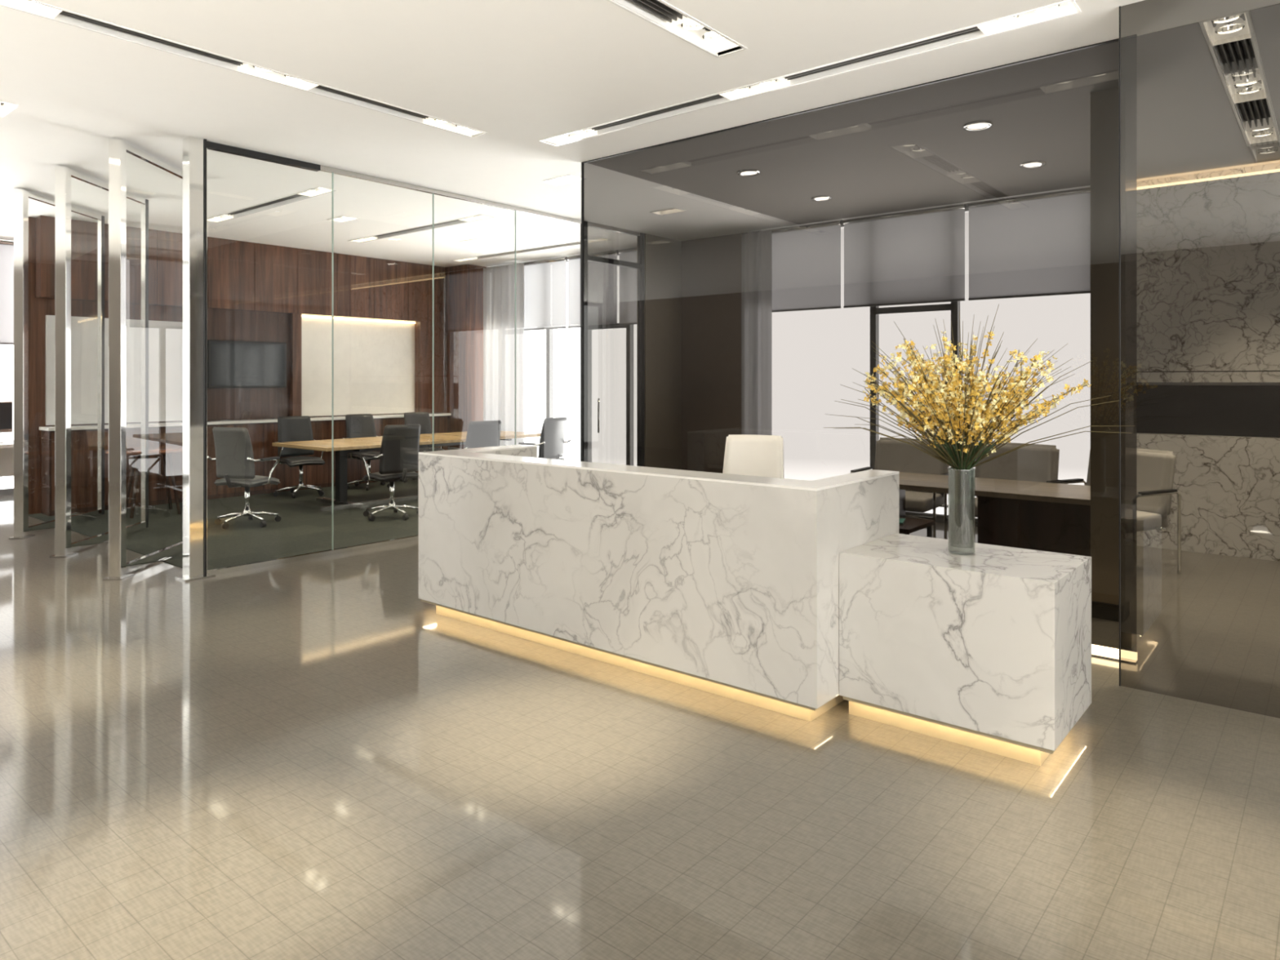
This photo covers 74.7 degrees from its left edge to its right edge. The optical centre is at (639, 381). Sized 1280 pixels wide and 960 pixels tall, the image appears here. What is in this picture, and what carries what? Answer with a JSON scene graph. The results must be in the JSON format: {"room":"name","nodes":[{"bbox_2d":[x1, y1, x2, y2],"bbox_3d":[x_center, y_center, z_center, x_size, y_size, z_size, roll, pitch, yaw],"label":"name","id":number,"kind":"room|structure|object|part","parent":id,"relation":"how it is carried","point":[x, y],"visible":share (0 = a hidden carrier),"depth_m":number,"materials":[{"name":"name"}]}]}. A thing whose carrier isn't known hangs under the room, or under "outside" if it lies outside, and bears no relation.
{"room":"lobby","nodes":[
{"label":"lobby","id":0,"kind":"room"},
{"bbox_2d":[0,240,13,495],"bbox_3d":[-8.962,-0.173,10.333,0.080,3.346,13.410,0,0,40],"label":"window","id":1,"kind":"structure","parent":0,"point":[7,491],"depth_m":11.04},
{"bbox_2d":[0,240,13,344],"bbox_3d":[-8.421,-1.157,10.794,0.056,1.354,1.440,0,0,40],"label":"roller blind","id":2,"kind":"object","parent":1,"relation":"attached to","point":[6,247],"visible":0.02,"depth_m":10.97,"materials":[{"name":"fabric"}]},
{"bbox_2d":[28,478,417,569],"bbox_3d":[-3.176,1.496,10.262,4.580,0.005,6.060,0,0,40],"label":"floor","id":3,"kind":"structure","parent":0,"point":[302,528],"depth_m":8.70,"materials":[{"name":"grey carpet"}]},
{"bbox_2d":[104,445,182,518],"bbox_3d":[-5.511,1.131,9.475,0.900,0.733,0.900,0,0,40],"label":"round side table","id":4,"kind":"object","parent":3,"relation":"on","point":[163,450],"visible":0.71,"depth_m":9.44,"materials":[{"name":"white wood"}]},
{"bbox_2d":[207,426,280,528],"bbox_3d":[-4.105,0.980,8.729,0.640,1.025,0.612,0,0,17],"label":"office chair","id":5,"kind":"object","parent":3,"relation":"on","point":[234,458],"visible":1,"depth_m":8.53,"materials":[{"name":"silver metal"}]},
{"bbox_3d":[-4.148,0.780,8.581,0.471,0.627,0.259,0,0,17],"label":"backrest","id":6,"kind":"part","parent":5,"relation":"part of","materials":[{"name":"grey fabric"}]},
{"bbox_3d":[-4.094,1.044,8.759,0.475,0.110,0.451,0,0,17],"label":"seat","id":7,"kind":"part","parent":5,"relation":"part of","materials":[{"name":"grey fabric"}]},
{"bbox_2d":[39,413,451,515],"bbox_3d":[-4.904,1.004,11.462,0.330,0.979,5.470,0,0,40],"label":"credenza","id":8,"kind":"object","parent":3,"relation":"on","point":[262,432],"visible":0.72,"depth_m":10.30,"materials":[{"name":"brown wood"}]},
{"bbox_2d":[272,416,325,497],"bbox_3d":[-4.458,0.980,11.011,0.640,1.025,0.612,0,0,-43],"label":"office chair","id":9,"kind":"object","parent":3,"relation":"on","point":[290,428],"visible":0.77,"depth_m":11.05,"materials":[{"name":"black leather"}]},
{"bbox_3d":[-4.563,0.780,11.123,0.471,0.627,0.259,0,0,-43],"label":"backrest","id":10,"kind":"part","parent":9,"relation":"part of","materials":[{"name":"black leather"}]},
{"bbox_3d":[-4.437,1.044,10.987,0.475,0.110,0.451,0,0,-43],"label":"seat","id":11,"kind":"part","parent":9,"relation":"part of","materials":[{"name":"black leather"}]},
{"bbox_2d":[341,413,389,490],"bbox_3d":[-3.820,0.980,11.777,0.612,1.025,0.640,0,0,39],"label":"office chair","id":12,"kind":"object","parent":3,"relation":"on","point":[357,425],"visible":0.47,"depth_m":11.83,"materials":[{"name":"black leather"}]},
{"bbox_3d":[-3.940,0.780,11.873,0.259,0.627,0.471,0,0,39],"label":"backrest","id":13,"kind":"part","parent":12,"relation":"part of","materials":[{"name":"black leather"}]},
{"bbox_3d":[-3.796,1.044,11.756,0.451,0.110,0.475,0,0,39],"label":"seat","id":14,"kind":"part","parent":12,"relation":"part of","materials":[{"name":"black leather"}]},
{"bbox_2d":[360,423,426,520],"bbox_3d":[-2.710,0.980,9.206,0.612,1.025,0.640,0,0,45],"label":"office chair","id":15,"kind":"object","parent":3,"relation":"on","point":[400,444],"visible":0.96,"depth_m":9.04,"materials":[{"name":"black leather"}]},
{"bbox_3d":[-2.732,1.044,9.229,0.451,0.110,0.475,0,0,45],"label":"seat","id":16,"kind":"part","parent":15,"relation":"part of","materials":[{"name":"black leather"}]},
{"bbox_3d":[-2.600,0.780,9.098,0.259,0.627,0.471,0,0,45],"label":"backrest","id":17,"kind":"part","parent":15,"relation":"part of","materials":[{"name":"black leather"}]},
{"bbox_2d":[272,431,541,511],"bbox_3d":[-2.886,1.119,11.063,1.240,0.750,3.400,0,0,40],"label":"meeting table","id":18,"kind":"object","parent":3,"relation":"on","point":[342,446],"visible":0.6,"depth_m":10.16,"materials":[{"name":"brown wood"}]},
{"bbox_3d":[-2.886,1.139,11.063,1.000,0.710,3.200,0,0,40],"label":"frame","id":19,"kind":"part","parent":18,"relation":"part of","materials":[{"name":"metal"}]},
{"bbox_2d":[403,412,444,482],"bbox_3d":[-3.211,0.980,12.508,0.612,1.025,0.640,0,0,42],"label":"office chair","id":20,"kind":"object","parent":3,"relation":"on","point":[423,419],"visible":0.23,"depth_m":12.67,"materials":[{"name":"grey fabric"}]},
{"bbox_3d":[-3.326,0.780,12.610,0.259,0.627,0.471,0,0,42],"label":"backrest","id":21,"kind":"part","parent":20,"relation":"part of","materials":[{"name":"black leather"}]},
{"bbox_3d":[-3.188,1.044,12.485,0.451,0.110,0.475,0,0,42],"label":"seat","id":22,"kind":"part","parent":20,"relation":"part of","materials":[{"name":"black leather"}]},
{"bbox_2d":[448,420,506,449],"bbox_3d":[-1.969,0.980,10.096,0.640,1.025,0.612,0,0,-40],"label":"office chair","id":23,"kind":"object","parent":3,"relation":"on","point":[479,433],"visible":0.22,"depth_m":9.89,"materials":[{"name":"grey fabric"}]},
{"bbox_3d":[-1.869,0.780,9.979,0.471,0.627,0.259,0,0,-40],"label":"backrest","id":24,"kind":"part","parent":23,"relation":"part of","materials":[{"name":"black leather"}]},
{"bbox_2d":[518,417,571,459],"bbox_3d":[-1.260,0.980,10.945,0.612,1.025,0.640,0,0,35],"label":"office chair","id":25,"kind":"object","parent":3,"relation":"on","point":[551,446],"visible":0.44,"depth_m":10.76,"materials":[{"name":"grey leather"}]},
{"bbox_3d":[-1.134,0.780,10.856,0.259,0.627,0.471,0,0,35],"label":"backrest","id":26,"kind":"part","parent":25,"relation":"part of","materials":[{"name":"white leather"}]},
{"bbox_2d":[28,217,439,514],"bbox_3d":[-5.005,-0.173,11.800,0.200,3.346,6.080,0,0,40],"label":"wall","id":27,"kind":"structure","parent":0,"point":[38,308],"depth_m":9.49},
{"bbox_2d":[35,215,444,425],"bbox_3d":[-4.985,-0.673,11.510,0.198,2.345,5.500,0,0,40],"label":"wall panel meeting","id":28,"kind":"object","parent":27,"relation":"attached to","point":[257,292],"depth_m":11.44,"materials":[{"name":"brown wood"}]},
{"bbox_2d":[207,339,286,388],"bbox_3d":[-5.229,-0.220,11.193,0.054,0.620,1.040,0,0,40],"label":"television","id":29,"kind":"object","parent":28,"relation":"attached to","point":[230,364],"depth_m":11.15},
{"bbox_2d":[439,264,486,448],"bbox_3d":[-2.853,-0.173,13.632,0.720,3.346,0.450,0,0,40],"label":"curtain","id":30,"kind":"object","parent":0,"point":[464,283],"depth_m":13.38,"materials":[{"name":"grey fabric"}]},
{"bbox_2d":[546,256,568,417],"bbox_3d":[-0.966,-0.173,12.391,3.760,3.346,0.080,0,0,40],"label":"window","id":31,"kind":"structure","parent":0,"point":[549,332],"depth_m":12.70,"materials":[{"name":"white glass"}]},
{"bbox_2d":[520,256,567,330],"bbox_3d":[-1.456,-1.307,12.669,0.960,1.054,0.056,0,0,40],"label":"roller blind","id":32,"kind":"object","parent":31,"relation":"attached to","point":[544,280],"visible":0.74,"depth_m":12.64,"materials":[{"name":"fabric"}]},
{"bbox_2d":[0,0,1144,266],"bbox_3d":[-1.472,-1.996,4.091,19.900,0.300,13.800,0,0,40],"label":"ceiling","id":33,"kind":"structure","parent":0,"point":[522,73],"depth_m":5.35,"materials":[{"name":"paint"}]},
{"bbox_2d":[0,100,19,116],"bbox_3d":[-4.346,-1.881,5.640,0.360,0.081,0.200,0,0,40],"label":"recessed light","id":34,"kind":"object","parent":33,"relation":"in","point":[13,106],"visible":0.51,"depth_m":5.70,"materials":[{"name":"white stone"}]},
{"bbox_2d":[0,0,487,137],"bbox_3d":[-2.282,-1.901,4.994,0.184,0.120,3.374,0,0,40],"label":"ceiling light slot","id":35,"kind":"object","parent":33,"relation":"in","point":[34,7],"depth_m":4.87,"materials":[{"name":"white metal"}]},
{"bbox_2d":[207,186,337,222],"bbox_3d":[-3.975,-1.901,8.859,2.574,0.120,0.184,0,0,40],"label":"ceiling light slot","id":36,"kind":"object","parent":33,"relation":"in","point":[317,191],"depth_m":8.82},
{"bbox_2d":[326,215,359,222],"bbox_3d":[-3.373,-1.881,9.542,0.360,0.081,0.200,0,0,40],"label":"recessed light","id":37,"kind":"object","parent":33,"relation":"in","point":[351,218],"visible":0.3,"depth_m":9.61,"materials":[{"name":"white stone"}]},
{"bbox_2d":[348,214,493,242],"bbox_3d":[-2.739,-1.901,10.224,2.724,0.120,0.184,0,0,40],"label":"ceiling light slot","id":38,"kind":"object","parent":33,"relation":"in","point":[478,217],"depth_m":10.19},
{"bbox_2d":[483,262,524,445],"bbox_3d":[-2.123,-0.158,13.032,0.950,3.276,0.086,0,0,40],"label":"sheer curtain","id":39,"kind":"object","parent":33,"relation":"hanging from","point":[499,282],"visible":0.64,"depth_m":13.00,"materials":[{"name":"white fabric"}]},
{"bbox_2d":[452,240,580,262],"bbox_3d":[-1.628,-1.901,11.869,3.124,0.120,0.174,0,0,40],"label":"ceiling light slot","id":40,"kind":"object","parent":33,"relation":"in","point":[574,243],"depth_m":11.98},
{"bbox_2d":[542,174,581,185],"bbox_3d":[-0.691,-1.881,7.684,0.360,0.081,0.200,0,0,40],"label":"recessed light","id":41,"kind":"object","parent":33,"relation":"in","point":[579,178],"visible":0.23,"depth_m":7.74,"materials":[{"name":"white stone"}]},
{"bbox_2d":[566,254,580,328],"bbox_3d":[-0.688,-1.307,12.029,0.960,1.054,0.056,0,0,40],"label":"roller blind","id":42,"kind":"object","parent":33,"relation":"hanging from","point":[574,261],"visible":0.35,"depth_m":12.26,"materials":[{"name":"fabric"}]},
{"bbox_2d":[606,0,747,57],"bbox_3d":[-0.495,-1.901,3.498,0.204,0.120,3.164,0,0,40],"label":"ceiling light slot","id":43,"kind":"object","parent":33,"relation":"in","point":[665,16],"depth_m":4.39,"materials":[{"name":"white metal"}]},
{"bbox_2d":[539,0,1081,146],"bbox_3d":[0.717,-1.901,5.312,3.724,0.120,0.184,0,0,40],"label":"ceiling light slot","id":44,"kind":"object","parent":33,"relation":"in","point":[1068,7],"depth_m":4.96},
{"bbox_2d":[580,224,581,461],"bbox_3d":[-0.296,-0.173,10.069,0.112,3.346,1.090,0,0,40],"label":"glass wall","id":45,"kind":"structure","parent":0,"point":[580,224],"depth_m":9.68,"materials":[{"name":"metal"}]},
{"bbox_2d":[0,494,1279,959],"bbox_3d":[-1.472,1.550,4.091,19.900,0.100,13.800,0,0,40],"label":"floor","id":46,"kind":"structure","parent":0,"point":[307,759],"depth_m":2.98,"materials":[{"name":"tile"}]},
{"bbox_2d":[0,440,13,476],"bbox_3d":[-7.976,1.125,10.032,0.800,0.750,1.600,0,0,40],"label":"office desk","id":47,"kind":"object","parent":46,"relation":"on","point":[6,448],"visible":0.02,"depth_m":10.57,"materials":[{"name":"white stone"}]},
{"bbox_2d":[0,401,12,443],"bbox_3d":[-7.846,0.500,10.117,0.170,0.500,0.580,0,0,11],"label":"computer monitor","id":48,"kind":"object","parent":47,"relation":"on","point":[6,407],"visible":1,"depth_m":10.31,"materials":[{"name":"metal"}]},
{"bbox_2d":[8,188,104,538],"bbox_3d":[-5.957,-0.168,8.659,0.140,3.336,1.370,0,0,-2],"label":"frame","id":49,"kind":"object","parent":46,"relation":"on","point":[22,530],"visible":0.97,"depth_m":8.02,"materials":[{"name":"silver metal"}]},
{"bbox_2d":[49,165,148,557],"bbox_3d":[-4.971,-0.168,7.811,0.140,3.336,1.370,0,0,-2],"label":"frame","id":50,"kind":"object","parent":46,"relation":"on","point":[64,548],"visible":0.99,"depth_m":7.17,"materials":[{"name":"silver metal"}]},
{"bbox_2d":[102,138,182,580],"bbox_3d":[-4.003,-0.168,7.005,0.140,3.336,1.370,0,0,-2],"label":"frame","id":51,"kind":"object","parent":46,"relation":"on","point":[118,567],"visible":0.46,"depth_m":6.35,"materials":[{"name":"silver metal"}]},
{"bbox_2d":[175,136,215,582],"bbox_3d":[-3.394,-0.173,6.409,0.180,3.346,0.220,0,0,40],"label":"post","id":52,"kind":"object","parent":46,"relation":"on","point":[194,148],"visible":1,"depth_m":6.36,"materials":[{"name":"silver metal"}]},
{"bbox_2d":[206,141,581,574],"bbox_3d":[-1.664,-0.173,8.468,0.060,3.346,5.280,0,0,40],"label":"frame","id":53,"kind":"object","parent":46,"relation":"on","point":[210,145],"depth_m":7.27,"materials":[{"name":"silver metal"}]},
{"bbox_3d":[-1.654,-0.173,8.480,0.012,3.266,3.159,0,0,40],"label":"pane edges","id":54,"kind":"part","parent":53,"relation":"part of","materials":[{"name":"clear glass"}]},
{"bbox_2d":[417,444,898,721],"bbox_3d":[-0.057,0.979,4.833,2.844,1.042,0.873,0,0,40],"label":"reception desk","id":55,"kind":"object","parent":46,"relation":"on","point":[726,585],"visible":0.94,"depth_m":4.16,"materials":[{"name":"white stone"}]},
{"bbox_2d":[417,444,898,491],"bbox_3d":[-0.057,0.619,4.833,2.844,0.322,0.873,0,0,40],"label":"countertop","id":56,"kind":"structure","parent":55,"relation":"on","point":[468,453],"depth_m":4.22,"materials":[{"name":"white stone"}]},
{"bbox_2d":[722,435,783,478],"bbox_3d":[0.701,0.931,5.460,0.640,1.134,0.612,0,0,20],"label":"chair","id":57,"kind":"object","parent":46,"relation":"on","point":[760,455],"visible":0.15,"depth_m":5.66,"materials":[{"name":"leather"}]},
{"bbox_2d":[581,38,1119,661],"bbox_3d":[1.079,-0.173,5.779,4.082,3.346,0.060,0,0,40],"label":"frame","id":58,"kind":"object","parent":46,"relation":"on","point":[1097,655],"visible":0.43,"depth_m":5.92,"materials":[{"name":"metal"}]},
{"bbox_2d":[582,40,1119,648],"bbox_3d":[1.084,-0.201,5.775,4.070,3.291,0.001,0,0,40],"label":"pane","id":59,"kind":"object","parent":58,"relation":"attached to","point":[734,280],"visible":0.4,"depth_m":5.41,"materials":[{"name":"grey glass"}]},
{"bbox_2d":[1091,644,1119,657],"bbox_3d":[2.332,1.470,4.751,0.840,0.040,0.015,0,0,40],"label":"led strip","id":60,"kind":"object","parent":58,"relation":"attached to","point":[1095,648],"visible":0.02,"depth_m":4.57,"materials":[{"name":"white plastic"}]},
{"bbox_2d":[839,533,1091,766],"bbox_3d":[1.425,1.131,3.696,0.886,0.737,0.617,0,0,40],"label":"reception desk","id":61,"kind":"object","parent":46,"relation":"on","point":[988,649],"depth_m":3.45,"materials":[{"name":"white stone"}]},
{"bbox_2d":[825,304,1132,554],"bbox_3d":[1.433,0.220,3.712,1.336,1.080,1.193,0,0,25],"label":"flower vase","id":62,"kind":"object","parent":61,"relation":"on","point":[951,416],"visible":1,"depth_m":3.62,"materials":[{"name":"clear glass"}]},
{"bbox_3d":[1.429,0.574,3.730,0.115,0.373,0.115,0,0,40],"label":"glass","id":63,"kind":"part","parent":62,"relation":"part of","materials":[{"name":"clear glass"}]},
{"bbox_2d":[1119,0,1279,718],"bbox_3d":[4.949,-0.173,1.981,6.734,3.346,0.012,0,0,40],"label":"glass partition","id":64,"kind":"object","parent":46,"relation":"on","point":[1199,80],"visible":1,"depth_m":3.92,"materials":[{"name":"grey glass"}]}
]}

